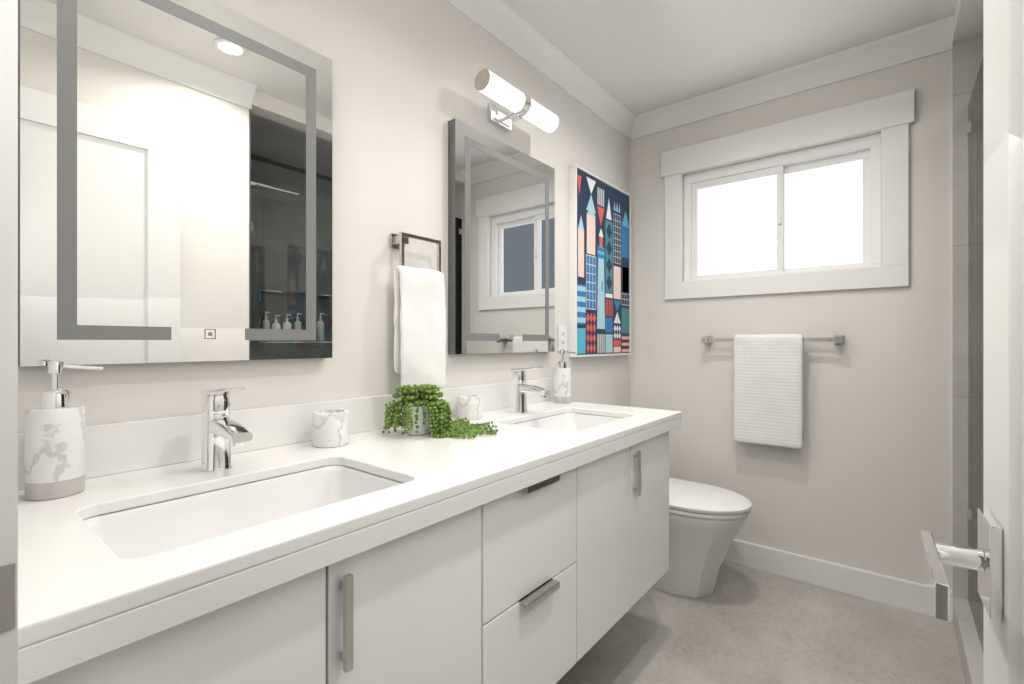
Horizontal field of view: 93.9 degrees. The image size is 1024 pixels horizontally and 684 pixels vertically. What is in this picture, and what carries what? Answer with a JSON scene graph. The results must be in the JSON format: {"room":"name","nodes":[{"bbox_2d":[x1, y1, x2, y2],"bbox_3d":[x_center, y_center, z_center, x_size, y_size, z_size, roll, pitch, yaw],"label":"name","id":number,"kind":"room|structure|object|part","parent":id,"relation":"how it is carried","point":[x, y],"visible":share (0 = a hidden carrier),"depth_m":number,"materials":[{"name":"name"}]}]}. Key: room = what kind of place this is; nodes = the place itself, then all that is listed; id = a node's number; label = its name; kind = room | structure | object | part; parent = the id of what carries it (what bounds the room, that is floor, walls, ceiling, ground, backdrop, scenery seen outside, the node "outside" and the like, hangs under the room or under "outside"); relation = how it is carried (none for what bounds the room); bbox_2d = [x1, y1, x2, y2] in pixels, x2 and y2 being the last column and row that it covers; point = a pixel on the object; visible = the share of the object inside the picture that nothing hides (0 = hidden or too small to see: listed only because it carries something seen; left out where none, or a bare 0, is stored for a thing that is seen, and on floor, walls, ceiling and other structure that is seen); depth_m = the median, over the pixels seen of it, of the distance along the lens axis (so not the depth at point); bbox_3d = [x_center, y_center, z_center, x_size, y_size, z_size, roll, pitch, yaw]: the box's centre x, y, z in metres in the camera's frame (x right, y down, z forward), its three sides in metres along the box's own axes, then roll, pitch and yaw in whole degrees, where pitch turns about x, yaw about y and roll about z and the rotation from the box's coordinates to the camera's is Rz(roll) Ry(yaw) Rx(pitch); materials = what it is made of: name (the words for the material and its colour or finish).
{"room":"bathroom","nodes":[
{"label":"bathroom","id":0,"kind":"room"},
{"bbox_2d":[0,0,17,683],"bbox_3d":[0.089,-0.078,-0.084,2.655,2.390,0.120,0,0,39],"label":"door frame","id":1,"kind":"structure","parent":0,"point":[8,306],"depth_m":0.37,"materials":[{"name":"white paint"}]},
{"bbox_2d":[0,563,14,631],"bbox_3d":[-0.395,0.197,0.361,0.001,0.050,0.028,0,0,39],"label":"strike plate","id":2,"kind":"object","parent":1,"relation":"attached to","point":[7,597],"depth_m":0.37,"materials":[{"name":"silver metal"}]},
{"bbox_2d":[920,0,1023,683],"bbox_3d":[0.323,0.098,0.235,0.150,2.022,0.668,0,0,37],"label":"door leaf","id":3,"kind":"structure","parent":1,"relation":"in","point":[995,559],"depth_m":0.44,"materials":[{"name":"white paint"}]},
{"bbox_3d":[0.465,0.213,0.425,0.150,0.086,0.192,0,0,37],"label":"lever","id":4,"kind":"part","parent":3,"relation":"part of","materials":[{"name":"silver metal"}]},
{"bbox_2d":[18,0,629,431],"bbox_3d":[-0.628,-0.078,1.240,0.120,2.390,4.350,0,0,39],"label":"wall","id":5,"kind":"structure","parent":0,"point":[404,74],"depth_m":1.45,"materials":[{"name":"white paint"}]},
{"bbox_2d":[18,0,331,366],"bbox_3d":[-0.674,-0.354,1.056,0.036,0.793,0.582,0,0,39],"label":"led mirror","id":6,"kind":"object","parent":5,"relation":"attached to","point":[174,180],"visible":0.98,"depth_m":0.99,"materials":[{"name":"silver metal"}]},
{"bbox_2d":[18,377,553,498],"bbox_3d":[-0.360,0.208,1.460,0.020,0.098,1.721,0,0,39],"label":"backsplash","id":7,"kind":"structure","parent":5,"relation":"attached to","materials":[{"name":"stone"}]},
{"bbox_2d":[18,366,681,683],"bbox_3d":[-0.138,0.463,1.282,0.589,0.750,1.721,0,0,39],"label":"bathroom vanity","id":8,"kind":"object","parent":5,"relation":"attached to","point":[218,540],"visible":1,"depth_m":0.90,"materials":[{"name":"white"}]},
{"bbox_2d":[25,360,103,500],"bbox_3d":[-0.763,0.143,0.817,0.074,0.226,0.099,0,0,39],"label":"soap dispenser","id":9,"kind":"object","parent":8,"relation":"on","point":[55,445],"visible":1,"depth_m":0.79,"materials":[{"name":"ceramic"}]},
{"bbox_2d":[200,386,252,471],"bbox_3d":[-0.566,0.172,0.947,0.152,0.169,0.050,0,0,39],"label":"faucet","id":10,"kind":"object","parent":8,"relation":"on","point":[219,430],"depth_m":0.95,"materials":[{"name":"silver metal"}]},
{"bbox_2d":[312,409,348,447],"bbox_3d":[-0.455,0.215,1.198,0.086,0.083,0.086,0,0,39],"label":"cup","id":11,"kind":"object","parent":8,"relation":"on","point":[330,428],"visible":1,"depth_m":1.16,"materials":[{"name":"white stone"}]},
{"bbox_2d":[382,384,497,438],"bbox_3d":[-0.179,0.189,1.372,0.284,0.135,0.339,0,0,39],"label":"plant","id":12,"kind":"object","parent":8,"relation":"on","point":[426,410],"visible":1,"depth_m":1.31,"materials":[{"name":"green plant"}]},
{"bbox_2d":[458,395,480,419],"bbox_3d":[-0.143,0.219,1.613,0.080,0.075,0.080,0,0,39],"label":"cup","id":13,"kind":"object","parent":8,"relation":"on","point":[469,407],"visible":1,"depth_m":1.58,"materials":[{"name":"white stone"}]},
{"bbox_2d":[510,366,550,412],"bbox_3d":[0.065,0.172,1.735,0.152,0.169,0.050,0,0,39],"label":"faucet","id":14,"kind":"object","parent":8,"relation":"on","point":[520,389],"depth_m":1.74,"materials":[{"name":"silver metal"}]},
{"bbox_2d":[554,349,575,403],"bbox_3d":[0.226,0.143,2.031,0.099,0.226,0.074,0,0,-21],"label":"soap dispenser","id":15,"kind":"object","parent":8,"relation":"on","point":[562,383],"visible":1,"depth_m":2.00,"materials":[{"name":"ceramic"}]},
{"bbox_2d":[390,232,445,388],"bbox_3d":[-0.295,-0.091,1.494,0.080,0.482,0.180,0,0,39],"label":"towel ring","id":16,"kind":"object","parent":5,"relation":"attached to","point":[419,330],"visible":0.96,"depth_m":1.46,"materials":[{"name":"white fabric"}]},
{"bbox_2d":[448,118,554,353],"bbox_3d":[-0.016,-0.360,1.877,0.036,0.805,0.610,0,0,39],"label":"led mirror","id":17,"kind":"object","parent":5,"relation":"attached to","point":[501,247],"visible":1,"depth_m":1.80,"materials":[{"name":"silver metal"}]},
{"bbox_2d":[474,69,558,132],"bbox_3d":[0.005,-0.888,1.815,0.146,0.096,0.422,0,0,39],"label":"sconce","id":18,"kind":"object","parent":5,"relation":"attached to","point":[518,104],"visible":1,"depth_m":1.77,"materials":[{"name":"white glass"}]},
{"bbox_2d":[445,0,640,140],"bbox_3d":[-0.085,-1.222,1.766,0.069,0.100,2.550,0,0,39],"label":"crown molding","id":19,"kind":"structure","parent":5,"relation":"attached to","point":[503,22],"depth_m":2.06,"materials":[{"name":"white paint"}]},
{"bbox_2d":[557,325,566,350],"bbox_3d":[0.233,-0.018,2.210,0.008,0.120,0.070,0,0,39],"label":"electrical outlet plate","id":20,"kind":"object","parent":5,"relation":"attached to","point":[561,336],"visible":1,"depth_m":2.20,"materials":[{"name":"white plastic"}]},
{"bbox_2d":[569,164,630,356],"bbox_3d":[0.473,-0.381,2.485,0.038,0.905,0.600,0,0,39],"label":"picture frame","id":21,"kind":"object","parent":5,"relation":"attached to","point":[599,266],"visible":1,"depth_m":2.42,"materials":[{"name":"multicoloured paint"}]},
{"bbox_2d":[504,0,956,114],"bbox_3d":[0.399,-1.333,0.417,2.800,0.120,4.350,0,0,39],"label":"ceiling","id":22,"kind":"structure","parent":0,"point":[636,57],"depth_m":1.98,"materials":[{"name":"white paint"}]},
{"bbox_2d":[556,560,964,683],"bbox_3d":[0.399,1.167,0.417,2.800,0.100,4.350,0,0,39],"label":"floor","id":23,"kind":"structure","parent":0,"point":[741,624],"depth_m":1.78,"materials":[{"name":"tile"}]},
{"bbox_2d":[652,477,751,597],"bbox_3d":[0.721,0.753,2.241,0.734,0.726,0.390,0,0,39],"label":"toilet","id":24,"kind":"object","parent":23,"relation":"on","point":[706,522],"visible":0.46,"depth_m":2.05,"materials":[{"name":"white ceramic"}]},
{"bbox_3d":[0.804,0.721,2.175,0.511,0.020,0.384,0,0,39],"label":"seat","id":25,"kind":"part","parent":24,"relation":"part of","materials":[{"name":"white plastic"}]},
{"bbox_3d":[0.801,0.695,2.177,0.530,0.027,0.390,0,0,39],"label":"lid","id":26,"kind":"part","parent":24,"relation":"part of","materials":[{"name":"white plastic"}]},
{"bbox_2d":[630,50,951,590],"bbox_3d":[1.765,-0.078,2.007,2.655,2.390,0.140,0,0,39],"label":"wall","id":27,"kind":"structure","parent":0,"point":[861,478],"depth_m":2.16,"materials":[{"name":"white paint"}]},
{"bbox_2d":[701,334,843,448],"bbox_3d":[1.223,0.225,2.290,0.603,0.527,0.094,0,0,39],"label":"towel rail","id":28,"kind":"object","parent":27,"relation":"attached to","point":[768,402],"visible":1,"depth_m":2.25,"materials":[{"name":"white fabric"}]},
{"bbox_2d":[733,334,803,448],"bbox_3d":[1.215,0.225,2.272,0.295,0.527,0.056,0,0,39],"label":"towel","id":29,"kind":"object","parent":28,"relation":"hanging from","point":[768,402],"depth_m":2.25,"materials":[{"name":"white fabric"}]},
{"bbox_2d":[661,89,913,299],"bbox_3d":[1.278,-0.638,2.351,1.071,0.811,0.123,0,0,39],"label":"window unit","id":30,"kind":"structure","parent":27,"relation":"in","point":[816,209],"depth_m":2.30,"materials":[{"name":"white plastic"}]},
{"bbox_2d":[637,16,953,136],"bbox_3d":[1.237,-1.222,2.296,1.300,0.100,0.068,0,0,39],"label":"crown molding","id":31,"kind":"structure","parent":27,"relation":"attached to","point":[936,37],"depth_m":2.19,"materials":[{"name":"white paint"}]},
{"bbox_2d":[724,539,952,621],"bbox_3d":[1.221,1.058,2.344,1.385,0.118,0.015,0,0,39],"label":"baseboard","id":32,"kind":"structure","parent":27,"relation":"attached to","point":[894,591],"depth_m":2.13,"materials":[{"name":"white paint"}]},
{"bbox_2d":[952,35,982,599],"bbox_3d":[2.108,-0.077,1.638,0.882,2.389,0.008,0,0,39],"label":"shower tile","id":33,"kind":"structure","parent":27,"relation":"attached to","point":[967,55],"depth_m":1.90,"materials":[{"name":"grey tile"}]},
{"bbox_2d":[953,597,982,683],"bbox_3d":[1.321,1.067,1.280,0.100,0.100,1.534,0,0,39],"label":"sill","id":34,"kind":"structure","parent":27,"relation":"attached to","point":[969,646],"depth_m":1.63,"materials":[{"name":"tile"}]},
{"bbox_2d":[966,58,982,650],"bbox_3d":[1.321,0.042,1.282,0.090,1.949,1.528,0,0,39],"label":"glass","id":35,"kind":"object","parent":34,"relation":"on","point":[974,129],"visible":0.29,"depth_m":1.71,"materials":[{"name":"clear glass"}]},
{"bbox_2d":[953,0,982,42],"bbox_3d":[1.321,-1.233,1.280,0.100,0.080,1.534,0,0,39],"label":"wall","id":36,"kind":"structure","parent":0,"point":[968,19],"depth_m":1.78,"materials":[{"name":"white paint"}]}
]}

